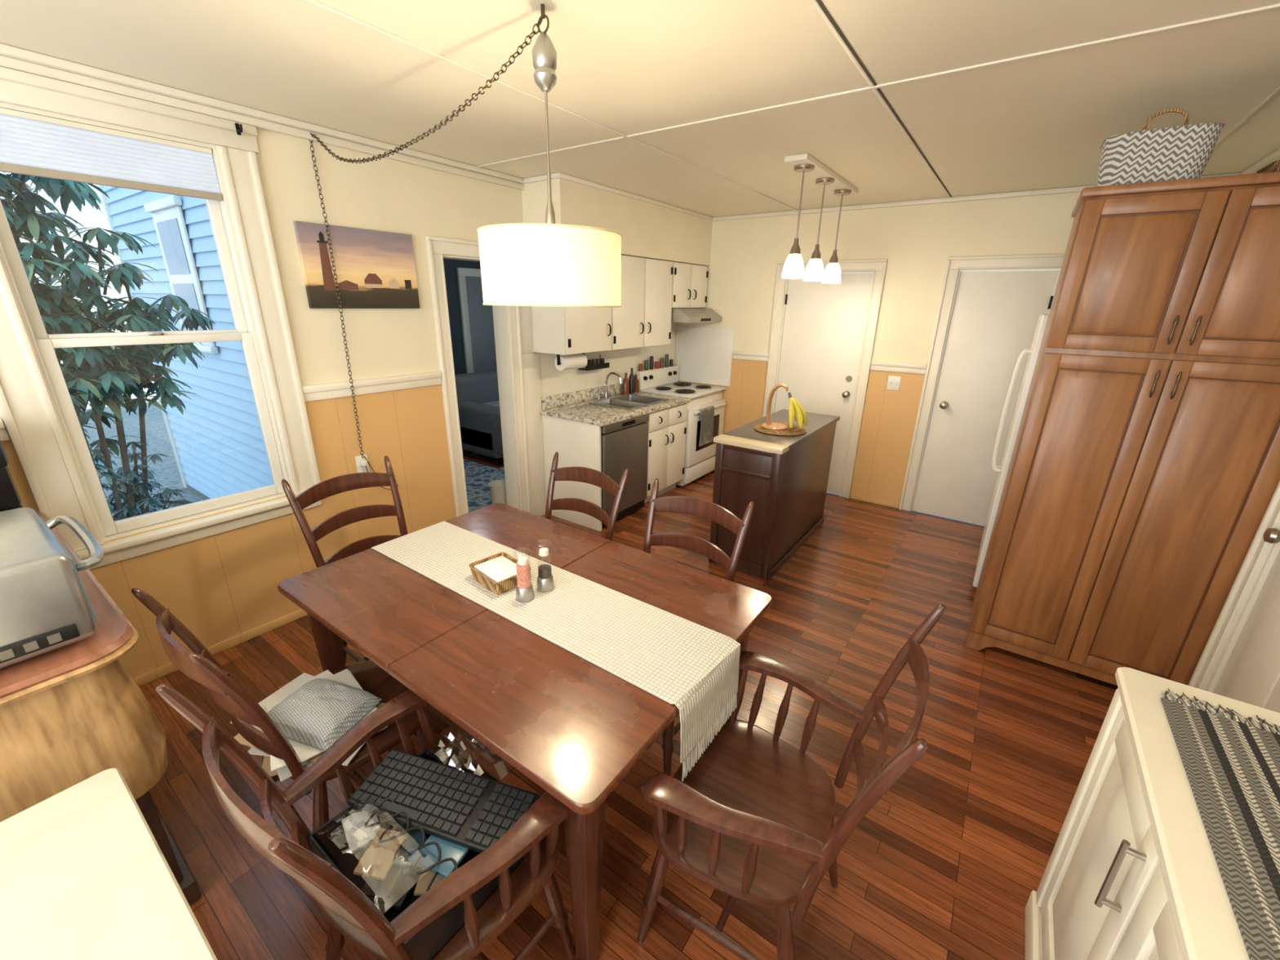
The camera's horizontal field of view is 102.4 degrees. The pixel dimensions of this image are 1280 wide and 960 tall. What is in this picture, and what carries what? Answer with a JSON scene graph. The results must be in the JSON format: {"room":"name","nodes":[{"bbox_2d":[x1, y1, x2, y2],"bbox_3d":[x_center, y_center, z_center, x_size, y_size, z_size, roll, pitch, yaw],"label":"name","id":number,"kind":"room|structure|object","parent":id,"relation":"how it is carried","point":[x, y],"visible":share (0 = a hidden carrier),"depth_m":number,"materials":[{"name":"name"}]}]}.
{"room":"dining room","nodes":[
{"label":"dining room","id":0,"kind":"room"},
{"bbox_2d":[0,102,675,678],"bbox_3d":[-1.486,-0.649,3.266,0.140,2.540,6.530,14,23,33],"label":"wall","id":1,"kind":"structure","parent":0,"point":[223,586],"depth_m":2.85,"materials":[{"name":"yellow paint"}]},
{"bbox_2d":[0,418,9,440],"bbox_3d":[-2.804,-0.006,1.382,0.028,0.085,1.438,14,23,33],"label":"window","id":2,"kind":"structure","parent":1,"relation":"in","point":[4,436],"depth_m":1.93,"materials":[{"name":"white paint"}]},
{"bbox_2d":[0,66,321,569],"bbox_3d":[-2.128,-0.611,2.266,0.200,1.842,1.062,14,23,33],"label":"window","id":3,"kind":"structure","parent":1,"relation":"in","point":[37,412],"depth_m":2.23,"materials":[{"name":"white paint"}]},
{"bbox_2d":[0,107,222,200],"bbox_3d":[-2.094,-1.268,2.021,0.020,0.204,0.708,14,23,33],"label":"window shade","id":4,"kind":"object","parent":3,"relation":"attached to","point":[33,144],"visible":1,"depth_m":2.01,"materials":[{"name":"fabric"}]},
{"bbox_2d":[235,123,242,135],"bbox_3d":[-1.761,-1.548,2.263,0.049,0.045,0.015,14,23,33],"label":"curtain hook","id":5,"kind":"object","parent":3,"relation":"attached to","point":[239,130],"visible":1,"depth_m":2.27,"materials":[{"name":"black metal"}]},
{"bbox_2d":[133,608,306,686],"bbox_3d":[-1.919,0.752,3.002,0.012,0.050,2.020,14,23,33],"label":"baseboard","id":6,"kind":"structure","parent":1,"relation":"attached to","point":[150,676],"depth_m":2.70,"materials":[{"name":"yellow paint"}]},
{"bbox_2d":[0,43,525,190],"bbox_3d":[-2.005,-1.524,1.985,0.055,0.064,4.120,14,23,33],"label":"crown molding","id":7,"kind":"structure","parent":1,"relation":"attached to","point":[11,57],"depth_m":2.22,"materials":[{"name":"white wood"}]},
{"bbox_2d":[293,221,419,308],"bbox_3d":[-1.532,-1.167,2.849,0.026,0.410,0.620,14,23,33],"label":"print","id":8,"kind":"object","parent":1,"relation":"attached to","point":[375,269],"visible":1,"depth_m":2.81,"materials":[{"name":"paper"}]},
{"bbox_2d":[355,453,369,472],"bbox_3d":[-1.647,-0.086,3.069,0.040,0.120,0.070,14,23,33],"label":"wall outlet","id":9,"kind":"object","parent":1,"relation":"attached to","point":[361,463],"visible":0.79,"depth_m":3.06,"materials":[{"name":"white plastic"}]},
{"bbox_2d":[302,371,441,401],"bbox_3d":[-1.548,-0.563,3.052,0.028,0.085,0.840,14,23,33],"label":"trim","id":10,"kind":"structure","parent":1,"relation":"attached to","point":[336,389],"depth_m":3.00,"materials":[{"name":"white paint"}]},
{"bbox_2d":[425,235,531,516],"bbox_3d":[-1.159,-0.580,3.748,0.174,2.105,0.692,14,23,33],"label":"trim","id":11,"kind":"structure","parent":1,"relation":"attached to","point":[438,249],"depth_m":3.74,"materials":[{"name":"white wood"}]},
{"bbox_2d":[538,339,675,397],"bbox_3d":[-0.211,-1.052,4.885,0.006,0.445,2.040,14,23,33],"label":"backsplash","id":12,"kind":"structure","parent":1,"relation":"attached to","point":[553,381],"depth_m":4.65,"materials":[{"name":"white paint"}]},
{"bbox_2d":[578,354,609,370],"bbox_3d":[-0.401,-1.028,4.492,0.104,0.110,0.300,14,23,33],"label":"spice rack","id":13,"kind":"object","parent":12,"relation":"attached to","point":[597,363],"visible":0.92,"depth_m":4.48,"materials":[{"name":"black metal"}]},
{"bbox_2d":[530,254,708,355],"bbox_3d":[-0.060,-1.563,4.556,0.400,0.730,2.090,14,23,33],"label":"upper cabinet","id":14,"kind":"object","parent":1,"relation":"attached to","point":[651,288],"visible":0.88,"depth_m":4.27,"materials":[{"name":"white paint"}]},
{"bbox_2d":[555,353,587,370],"bbox_3d":[-0.543,-0.944,4.070,0.110,0.133,0.300,14,23,33],"label":"paper towel holder","id":15,"kind":"object","parent":14,"relation":"attached to","point":[576,361],"visible":0.93,"depth_m":4.01,"materials":[{"name":"white paper"}]},
{"bbox_2d":[671,307,721,323],"bbox_3d":[0.421,-1.638,5.101,0.543,0.120,0.650,14,23,33],"label":"range hood","id":16,"kind":"object","parent":14,"relation":"attached to","point":[678,314],"visible":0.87,"depth_m":4.86,"materials":[{"name":"metal"}]},
{"bbox_2d":[443,258,480,374],"bbox_3d":[-2.049,-2.106,7.445,0.100,2.540,1.800,14,23,33],"label":"wall","id":17,"kind":"structure","parent":0,"point":[450,265],"depth_m":6.76,"materials":[{"name":"blue paint"}]},
{"bbox_2d":[456,267,497,373],"bbox_3d":[-2.125,-1.845,7.298,0.040,2.120,0.850,14,23,33],"label":"room door","id":18,"kind":"structure","parent":17,"relation":"in","point":[477,318],"depth_m":7.01,"materials":[{"name":"white paint"}]},
{"bbox_2d":[519,306,546,515],"bbox_3d":[-0.853,-0.678,4.054,0.019,2.100,0.178,14,23,33],"label":"wall","id":19,"kind":"structure","parent":0,"point":[531,361],"depth_m":4.10,"materials":[{"name":"beige paint"}]},
{"bbox_2d":[521,177,711,266],"bbox_3d":[-0.064,-2.120,4.372,0.368,0.433,2.128,14,23,33],"label":"soffit","id":20,"kind":"structure","parent":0,"point":[647,230],"depth_m":4.05,"materials":[{"name":"beige paint"}]},
{"bbox_2d":[524,172,712,220],"bbox_3d":[-0.044,-2.297,4.264,0.339,0.029,2.125,14,23,33],"label":"crown molding","id":21,"kind":"structure","parent":20,"relation":"attached to","point":[555,175],"depth_m":3.77,"materials":[{"name":"white wood"}]},
{"bbox_2d":[138,449,1118,959],"bbox_3d":[-1.609,0.370,4.352,9.390,0.100,7.540,14,23,33],"label":"floor","id":22,"kind":"structure","parent":0,"point":[948,863],"depth_m":2.01,"materials":[{"name":"red wood"}]},
{"bbox_2d":[0,510,201,906],"bbox_3d":[-2.075,0.809,1.456,1.426,0.950,0.921,14,23,33],"label":"buffet","id":23,"kind":"object","parent":22,"relation":"on","point":[72,713],"visible":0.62,"depth_m":1.23,"materials":[{"name":"brown wood"}]},
{"bbox_2d":[0,440,23,511],"bbox_3d":[-2.344,0.015,1.717,0.280,0.369,0.320,14,23,33],"label":"coffee maker","id":24,"kind":"object","parent":23,"relation":"on","point":[10,499],"visible":0.58,"depth_m":1.87,"materials":[{"name":"black plastic"}]},
{"bbox_2d":[0,506,103,668],"bbox_3d":[-1.584,0.269,1.222,0.500,0.240,0.437,14,23,33],"label":"toaster oven","id":25,"kind":"object","parent":23,"relation":"on","point":[45,606],"visible":1,"depth_m":1.17,"materials":[{"name":"metal"}]},
{"bbox_2d":[0,768,217,959],"bbox_3d":[-0.987,1.160,0.802,0.910,0.750,0.595,14,23,33],"label":"tabletop","id":26,"kind":"object","parent":22,"relation":"on","point":[84,875],"visible":1,"depth_m":0.92,"materials":[{"name":"beige paint"}]},
{"bbox_2d":[131,587,430,911],"bbox_3d":[-1.019,0.739,1.635,0.484,1.004,0.570,14,23,33],"label":"dining chair","id":27,"kind":"object","parent":22,"relation":"on","point":[244,712],"visible":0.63,"depth_m":1.41,"materials":[{"name":"brown wood"}]},
{"bbox_2d":[230,668,387,782],"bbox_3d":[-1.020,0.754,1.618,0.446,0.077,0.386,14,23,33],"label":"paper stack","id":28,"kind":"object","parent":27,"relation":"on","point":[308,754],"visible":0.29,"depth_m":1.53,"materials":[{"name":"paper"}]},
{"bbox_2d":[266,678,382,750],"bbox_3d":[-0.983,0.691,1.579,0.270,0.054,0.210,7,20,17],"label":"pillow","id":29,"kind":"object","parent":28,"relation":"on","point":[320,712],"visible":0.97,"depth_m":1.54,"materials":[{"name":"grey fabric"}]},
{"bbox_2d":[281,455,407,663],"bbox_3d":[-1.189,0.468,2.410,0.570,1.004,0.484,14,23,33],"label":"dining chair","id":30,"kind":"object","parent":22,"relation":"on","point":[322,490],"visible":0.38,"depth_m":2.42,"materials":[{"name":"brown wood"}]},
{"bbox_2d":[155,683,574,959],"bbox_3d":[-0.537,0.863,1.209,0.627,1.065,0.571,14,23,33],"label":"armchair","id":31,"kind":"object","parent":22,"relation":"on","point":[349,913],"visible":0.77,"depth_m":1.07,"materials":[{"name":"brown wood"}]},
{"bbox_2d":[307,748,524,959],"bbox_3d":[-0.528,0.879,1.228,0.380,0.115,0.310,14,23,33],"label":"storage bin","id":32,"kind":"object","parent":31,"relation":"on","point":[329,842],"visible":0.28,"depth_m":1.17,"materials":[{"name":"black plastic"}]},
{"bbox_2d":[341,784,468,942],"bbox_3d":[-0.553,0.869,1.178,0.376,0.150,0.208,14,23,33],"label":"pile","id":33,"kind":"object","parent":32,"relation":"in","point":[394,855],"visible":0.83,"depth_m":1.15,"materials":[{"name":"paper"}]},
{"bbox_2d":[347,748,540,853],"bbox_3d":[-0.475,0.776,1.251,0.440,0.034,0.156,7,20,16],"label":"keyboard","id":34,"kind":"object","parent":33,"relation":"on","point":[465,809],"visible":0.94,"depth_m":1.24,"materials":[{"name":"black plastic"}]},
{"bbox_2d":[454,369,503,465],"bbox_3d":[-1.364,-0.909,6.500,0.930,0.920,1.920,14,23,33],"label":"bed","id":35,"kind":"object","parent":22,"relation":"on","point":[480,424],"visible":0.16,"depth_m":5.78,"materials":[{"name":"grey fabric"}]},
{"bbox_2d":[482,400,499,407],"bbox_3d":[-1.510,-0.917,6.141,0.420,0.035,0.600,14,23,33],"label":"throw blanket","id":36,"kind":"object","parent":35,"relation":"on","point":[495,403],"visible":0.07,"depth_m":6.00,"materials":[{"name":"grey fabric"}]},
{"bbox_2d":[462,458,505,512],"bbox_3d":[-2.354,-0.420,6.423,4.000,0.012,2.400,14,23,33],"label":"area rug","id":37,"kind":"object","parent":22,"relation":"on","point":[477,476],"visible":0.1,"depth_m":5.20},
{"bbox_2d":[488,480,506,504],"bbox_3d":[-1.213,0.146,4.484,0.190,0.250,0.190,14,23,33],"label":"waste bin","id":38,"kind":"object","parent":22,"relation":"on","point":[497,487],"visible":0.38,"depth_m":4.41,"materials":[{"name":"white plastic"}]},
{"bbox_2d":[277,502,772,959],"bbox_3d":[-0.433,0.754,2.002,1.520,0.750,1.040,14,23,33],"label":"dining table","id":39,"kind":"object","parent":22,"relation":"on","point":[575,728],"visible":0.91,"depth_m":1.54,"materials":[{"name":"brown wood"}]},
{"bbox_2d":[371,520,740,781],"bbox_3d":[-0.407,0.508,1.913,1.540,0.246,0.359,14,23,33],"label":"table runner","id":40,"kind":"object","parent":39,"relation":"on","point":[689,665],"visible":1,"depth_m":1.65,"materials":[{"name":"beige fabric"}]},
{"bbox_2d":[468,551,531,595],"bbox_3d":[-0.522,0.348,1.920,0.198,0.055,0.156,18,25,40],"label":"basket","id":41,"kind":"object","parent":40,"relation":"on","point":[497,573],"visible":0.83,"depth_m":1.89,"materials":[{"name":"beige wicker"}]},
{"bbox_2d":[515,555,534,602],"bbox_3d":[-0.404,0.328,1.786,0.064,0.185,0.064,14,23,33],"label":"salt grinder","id":42,"kind":"object","parent":40,"relation":"on","point":[524,588],"visible":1,"depth_m":1.78,"materials":[{"name":"metal"}]},
{"bbox_2d":[536,547,554,592],"bbox_3d":[-0.344,0.307,1.850,0.064,0.185,0.064,14,23,33],"label":"pepper grinder","id":43,"kind":"object","parent":40,"relation":"on","point":[545,583],"visible":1,"depth_m":1.84,"materials":[{"name":"metal"}]},
{"bbox_2d":[544,452,628,541],"bbox_3d":[-0.418,0.445,2.515,0.484,1.004,0.570,14,23,33],"label":"dining chair","id":44,"kind":"object","parent":22,"relation":"on","point":[583,474],"visible":0.34,"depth_m":2.60,"materials":[{"name":"brown wood"}]},
{"bbox_2d":[542,403,686,531],"bbox_3d":[-0.175,-0.217,4.638,0.670,0.870,1.270,14,23,33],"label":"base cabinet","id":45,"kind":"object","parent":22,"relation":"on","point":[577,444],"visible":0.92,"depth_m":4.26,"materials":[{"name":"white paint"}]},
{"bbox_2d":[540,382,690,426],"bbox_3d":[-0.171,-0.696,4.472,0.663,0.138,1.295,14,23,33],"label":"countertop","id":46,"kind":"structure","parent":45,"relation":"on","point":[575,406],"depth_m":4.27,"materials":[{"name":"stone"}]},
{"bbox_2d":[597,372,622,399],"bbox_3d":[-0.288,-0.857,4.656,0.206,0.242,0.233,-5,20,-18],"label":"kitchen faucet","id":47,"kind":"object","parent":46,"relation":"on","point":[606,393],"visible":0.98,"depth_m":4.65,"materials":[{"name":"silver metal"}]},
{"bbox_2d":[588,393,668,425],"bbox_3d":[-0.095,-0.611,4.614,0.454,0.202,0.594,14,23,33],"label":"sink","id":48,"kind":"object","parent":46,"relation":"in","point":[628,401],"visible":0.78,"depth_m":4.67,"materials":[{"name":"metal"}]},
{"bbox_2d":[622,368,639,394],"bbox_3d":[-0.084,-0.959,4.963,0.068,0.240,0.220,14,23,33],"label":"soap bottles","id":49,"kind":"object","parent":46,"relation":"on","point":[630,385],"visible":0.99,"depth_m":4.93,"materials":[{"name":"brown glass"}]},
{"bbox_2d":[600,413,648,528],"bbox_3d":[-0.338,-0.143,4.387,0.593,0.848,0.595,14,23,33],"label":"dishwasher","id":50,"kind":"object","parent":22,"relation":"on","point":[624,443],"visible":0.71,"depth_m":4.20,"materials":[{"name":"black metal"}]},
{"bbox_2d":[635,364,727,485],"bbox_3d":[0.438,-0.595,5.378,0.692,1.080,0.740,14,23,33],"label":"range","id":51,"kind":"object","parent":22,"relation":"on","point":[699,461],"visible":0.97,"depth_m":5.19,"materials":[{"name":"white metal"}]},
{"bbox_2d":[638,354,673,371],"bbox_3d":[0.174,-1.222,5.322,0.040,0.130,0.610,14,23,33],"label":"spice jars","id":52,"kind":"object","parent":51,"relation":"on","point":[651,357],"visible":1,"depth_m":5.31,"materials":[{"name":"glass"}]},
{"bbox_2d":[697,405,714,446],"bbox_3d":[0.649,-0.540,5.094,0.044,0.368,0.260,14,23,33],"label":"dish towel","id":53,"kind":"object","parent":51,"relation":"hanging from","point":[707,413],"visible":1,"depth_m":5.07,"materials":[{"name":"beige fabric"}]},
{"bbox_2d":[643,478,754,775],"bbox_3d":[0.094,0.584,2.138,0.484,1.004,0.570,14,23,33],"label":"dining chair","id":54,"kind":"object","parent":22,"relation":"on","point":[701,508],"visible":0.39,"depth_m":2.19,"materials":[{"name":"brown wood"}]},
{"bbox_2d":[708,408,839,580],"bbox_3d":[1.030,0.039,3.886,0.472,0.916,1.252,14,23,33],"label":"kitchen island","id":55,"kind":"object","parent":22,"relation":"on","point":[785,478],"visible":0.88,"depth_m":3.46,"materials":[{"name":"brown wood"}]},
{"bbox_2d":[753,422,806,435],"bbox_3d":[0.982,-0.360,3.609,0.360,0.016,0.360,14,23,33],"label":"woven trivet","id":56,"kind":"object","parent":55,"relation":"on","point":[795,429],"visible":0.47,"depth_m":3.53,"materials":[{"name":"beige wicker"}]},
{"bbox_2d":[761,383,788,430],"bbox_3d":[0.943,-0.513,3.549,0.180,0.309,0.180,14,23,33],"label":"banana hanger","id":57,"kind":"object","parent":56,"relation":"on","point":[769,424],"visible":1,"depth_m":3.55,"materials":[{"name":"brown wood"}]},
{"bbox_2d":[787,391,807,427],"bbox_3d":[1.071,-0.483,3.498,0.150,0.218,0.240,14,23,33],"label":"banana bunch","id":58,"kind":"object","parent":57,"relation":"hanging from","point":[796,411],"visible":1,"depth_m":3.45,"materials":[{"name":"yellow plant"}]},
{"bbox_2d":[636,603,946,959],"bbox_3d":[0.366,0.822,1.375,0.571,1.065,0.627,13,22,30],"label":"armchair","id":59,"kind":"object","parent":22,"relation":"on","point":[752,820],"visible":0.96,"depth_m":1.32,"materials":[{"name":"brown wood"}]},
{"bbox_2d":[972,313,1048,587],"bbox_3d":[2.691,-0.123,3.179,0.854,1.700,0.900,14,23,33],"label":"refrigerator","id":60,"kind":"object","parent":22,"relation":"on","point":[1002,469],"visible":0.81,"depth_m":3.15,"materials":[{"name":"white metal"}]},
{"bbox_2d":[964,171,1279,685],"bbox_3d":[2.289,-0.123,2.434,0.855,2.215,0.638,14,23,33],"label":"pantry cabinet","id":61,"kind":"object","parent":22,"relation":"on","point":[1143,475],"visible":0.94,"depth_m":2.16,"materials":[{"name":"brown wood"}]},
{"bbox_2d":[1094,108,1225,186],"bbox_3d":[2.088,-1.323,2.094,0.350,0.264,0.297,14,23,33],"label":"woven basket","id":62,"kind":"object","parent":61,"relation":"on","point":[1184,152],"visible":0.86,"depth_m":1.99,"materials":[{"name":"grey fabric"}]},
{"bbox_2d":[1256,160,1279,173],"bbox_3d":[2.486,-1.138,1.895,0.268,0.058,0.268,14,23,33],"label":"wicker tray","id":63,"kind":"object","parent":61,"relation":"on","point":[1273,166],"visible":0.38,"depth_m":1.91,"materials":[{"name":"brown wicker"}]},
{"bbox_2d":[1025,666,1279,959],"bbox_3d":[0.980,1.138,0.736,0.566,0.900,1.510,14,23,33],"label":"sideboard","id":64,"kind":"object","parent":22,"relation":"on","point":[1131,872],"visible":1,"depth_m":1.05,"materials":[{"name":"white paint"}]},
{"bbox_2d":[1158,688,1279,959],"bbox_3d":[0.981,0.707,0.596,0.366,0.005,1.398,14,23,33],"label":"table runner","id":65,"kind":"object","parent":64,"relation":"on","point":[1232,767],"visible":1,"depth_m":0.94,"materials":[{"name":"grey fabric"}]},
{"bbox_2d":[0,0,1279,217],"bbox_3d":[0.220,-1.467,1.710,4.280,0.080,6.530,14,23,33],"label":"ceiling","id":66,"kind":"structure","parent":0,"point":[625,67],"depth_m":1.90,"materials":[{"name":"paint"}]},
{"bbox_2d":[308,3,622,489],"bbox_3d":[-0.810,-0.625,2.288,0.456,1.923,1.969,-16,26,-41],"label":"pendant lamp","id":67,"kind":"object","parent":66,"relation":"hanging from","point":[550,264],"visible":0.99,"depth_m":1.50,"materials":[{"name":"fabric"}]},
{"bbox_2d":[302,0,1279,210],"bbox_3d":[0.200,-1.423,1.719,3.864,0.008,6.220,14,23,33],"label":"trim","id":68,"kind":"structure","parent":66,"relation":"attached to","point":[818,5],"depth_m":1.88,"materials":[{"name":"wood"}]},
{"bbox_2d":[781,153,857,283],"bbox_3d":[1.185,-1.654,3.394,0.132,0.634,1.110,14,23,33],"label":"pendant light","id":69,"kind":"object","parent":66,"relation":"hanging from","point":[793,267],"visible":1,"depth_m":3.26,"materials":[{"name":"white glass"}]},
{"bbox_2d":[674,191,1081,508],"bbox_3d":[2.054,-1.051,4.605,4.000,2.540,0.140,14,23,33],"label":"wall","id":70,"kind":"structure","parent":0,"point":[917,242],"depth_m":4.44,"materials":[{"name":"yellow paint"}]},
{"bbox_2d":[675,325,733,386],"bbox_3d":[0.666,-1.319,5.461,0.680,0.580,0.011,14,23,33],"label":"backsplash panel","id":71,"kind":"object","parent":70,"relation":"attached to","point":[703,355],"visible":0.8,"depth_m":5.44,"materials":[{"name":"white metal"}]},
{"bbox_2d":[732,350,768,361],"bbox_3d":[1.103,-1.242,5.148,0.393,0.085,0.028,14,23,33],"label":"trim","id":72,"kind":"structure","parent":70,"relation":"attached to","point":[736,354],"depth_m":5.14,"materials":[{"name":"white paint"}]},
{"bbox_2d":[774,272,872,494],"bbox_3d":[1.645,-0.877,4.872,0.739,2.006,0.103,14,23,33],"label":"door","id":73,"kind":"structure","parent":70,"relation":"in","point":[823,331],"depth_m":4.77,"materials":[{"name":"white paint"}]},
{"bbox_2d":[762,258,887,498],"bbox_3d":[1.683,-0.938,4.901,0.942,2.120,0.174,14,23,33],"label":"door frame","id":74,"kind":"structure","parent":70,"relation":"attached to","point":[877,267],"depth_m":4.71,"materials":[{"name":"white paint"}]},
{"bbox_2d":[850,494,898,508],"bbox_3d":[1.668,0.069,5.171,1.710,0.040,0.012,14,23,33],"label":"baseboard","id":75,"kind":"structure","parent":70,"relation":"attached to","point":[852,496],"depth_m":4.81,"materials":[{"name":"yellow paint"}]},
{"bbox_2d":[886,375,901,390],"bbox_3d":[2.202,-0.841,4.464,0.100,0.120,0.014,14,23,33],"label":"light switch","id":76,"kind":"object","parent":70,"relation":"attached to","point":[894,382],"visible":1,"depth_m":4.46,"materials":[{"name":"white plastic"}]},
{"bbox_2d":[870,360,926,374],"bbox_3d":[2.209,-0.967,4.408,0.436,0.085,0.028,14,23,33],"label":"trim","id":77,"kind":"structure","parent":70,"relation":"attached to","point":[884,366],"depth_m":4.40,"materials":[{"name":"white paint"}]},
{"bbox_2d":[711,172,1240,221],"bbox_3d":[2.176,-2.175,4.029,3.630,0.034,0.030,14,23,33],"label":"crown molding","id":78,"kind":"structure","parent":70,"relation":"attached to","point":[1077,188],"depth_m":3.98,"materials":[{"name":"white wood"}]},
{"bbox_2d":[898,253,1065,511],"bbox_3d":[2.757,-0.670,4.181,0.822,2.120,0.174,14,23,33],"label":"door frame","id":79,"kind":"structure","parent":70,"relation":"attached to","point":[955,265],"depth_m":4.14,"materials":[{"name":"white paint"}]},
{"bbox_2d":[912,270,1059,525],"bbox_3d":[2.723,-0.608,4.151,0.614,2.006,0.103,14,23,33],"label":"door","id":80,"kind":"structure","parent":70,"relation":"in","point":[995,316],"depth_m":4.14,"materials":[{"name":"white paint"}]},
{"bbox_2d":[1205,543,1274,690],"bbox_3d":[1.882,0.191,1.011,0.140,2.540,6.530,14,23,33],"label":"wall","id":81,"kind":"structure","parent":0,"point":[1273,544],"depth_m":2.07,"materials":[{"name":"beige paint"}]},
{"bbox_2d":[1187,480,1279,693],"bbox_3d":[2.211,0.237,1.550,0.174,2.110,1.042,14,23,33],"label":"door frame","id":82,"kind":"structure","parent":81,"relation":"attached to","point":[1259,550],"depth_m":2.07,"materials":[{"name":"white paint"}]},
{"bbox_2d":[1213,528,1279,713],"bbox_3d":[2.162,0.267,1.597,0.103,2.006,0.850,14,23,33],"label":"door","id":83,"kind":"structure","parent":81,"relation":"in","point":[1251,674],"depth_m":1.92,"materials":[{"name":"white paint"}]},
{"bbox_2d":[1240,147,1279,174],"bbox_3d":[1.804,-0.980,0.660,0.080,0.099,6.220,14,23,33],"label":"crown molding","id":84,"kind":"structure","parent":81,"relation":"attached to","point":[1275,156],"depth_m":2.76,"materials":[{"name":"white wood"}]},
{"label":"outside","id":85,"kind":"structure","parent":0,"visible":0},
{"bbox_2d":[80,401,204,516],"bbox_3d":[-8.727,0.738,4.870,12.790,0.130,15.000,14,23,33],"label":"ground","id":86,"kind":"structure","parent":85,"point":[157,439],"depth_m":8.54,"materials":[{"name":"white snow"}]},
{"bbox_2d":[0,172,215,519],"bbox_3d":[-3.385,-0.489,3.112,1.100,3.522,1.741,-1,19,-5],"label":"tree","id":87,"kind":"object","parent":86,"relation":"on","point":[105,374],"visible":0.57,"depth_m":2.97,"materials":[{"name":"green plant"}]},
{"bbox_2d":[93,441,194,520],"bbox_3d":[-3.688,0.433,3.589,1.681,1.462,1.461,14,23,33],"label":"shrub","id":88,"kind":"object","parent":86,"relation":"on","point":[140,488],"visible":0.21,"depth_m":3.40,"materials":[{"name":"green plant"}]},
{"bbox_2d":[95,184,273,500],"bbox_3d":[-3.716,-2.070,4.372,5.150,6.027,0.140,14,23,33],"label":"neighboring house","id":89,"kind":"structure","parent":86,"relation":"on","point":[217,443],"depth_m":5.14,"materials":[{"name":"blue wood"}]},
{"bbox_2d":[143,195,218,353],"bbox_3d":[-4.197,-1.840,4.703,0.840,1.280,0.052,14,23,33],"label":"house window","id":90,"kind":"structure","parent":89,"relation":"in","point":[166,213],"depth_m":4.60,"materials":[{"name":"white wood"}]}
]}

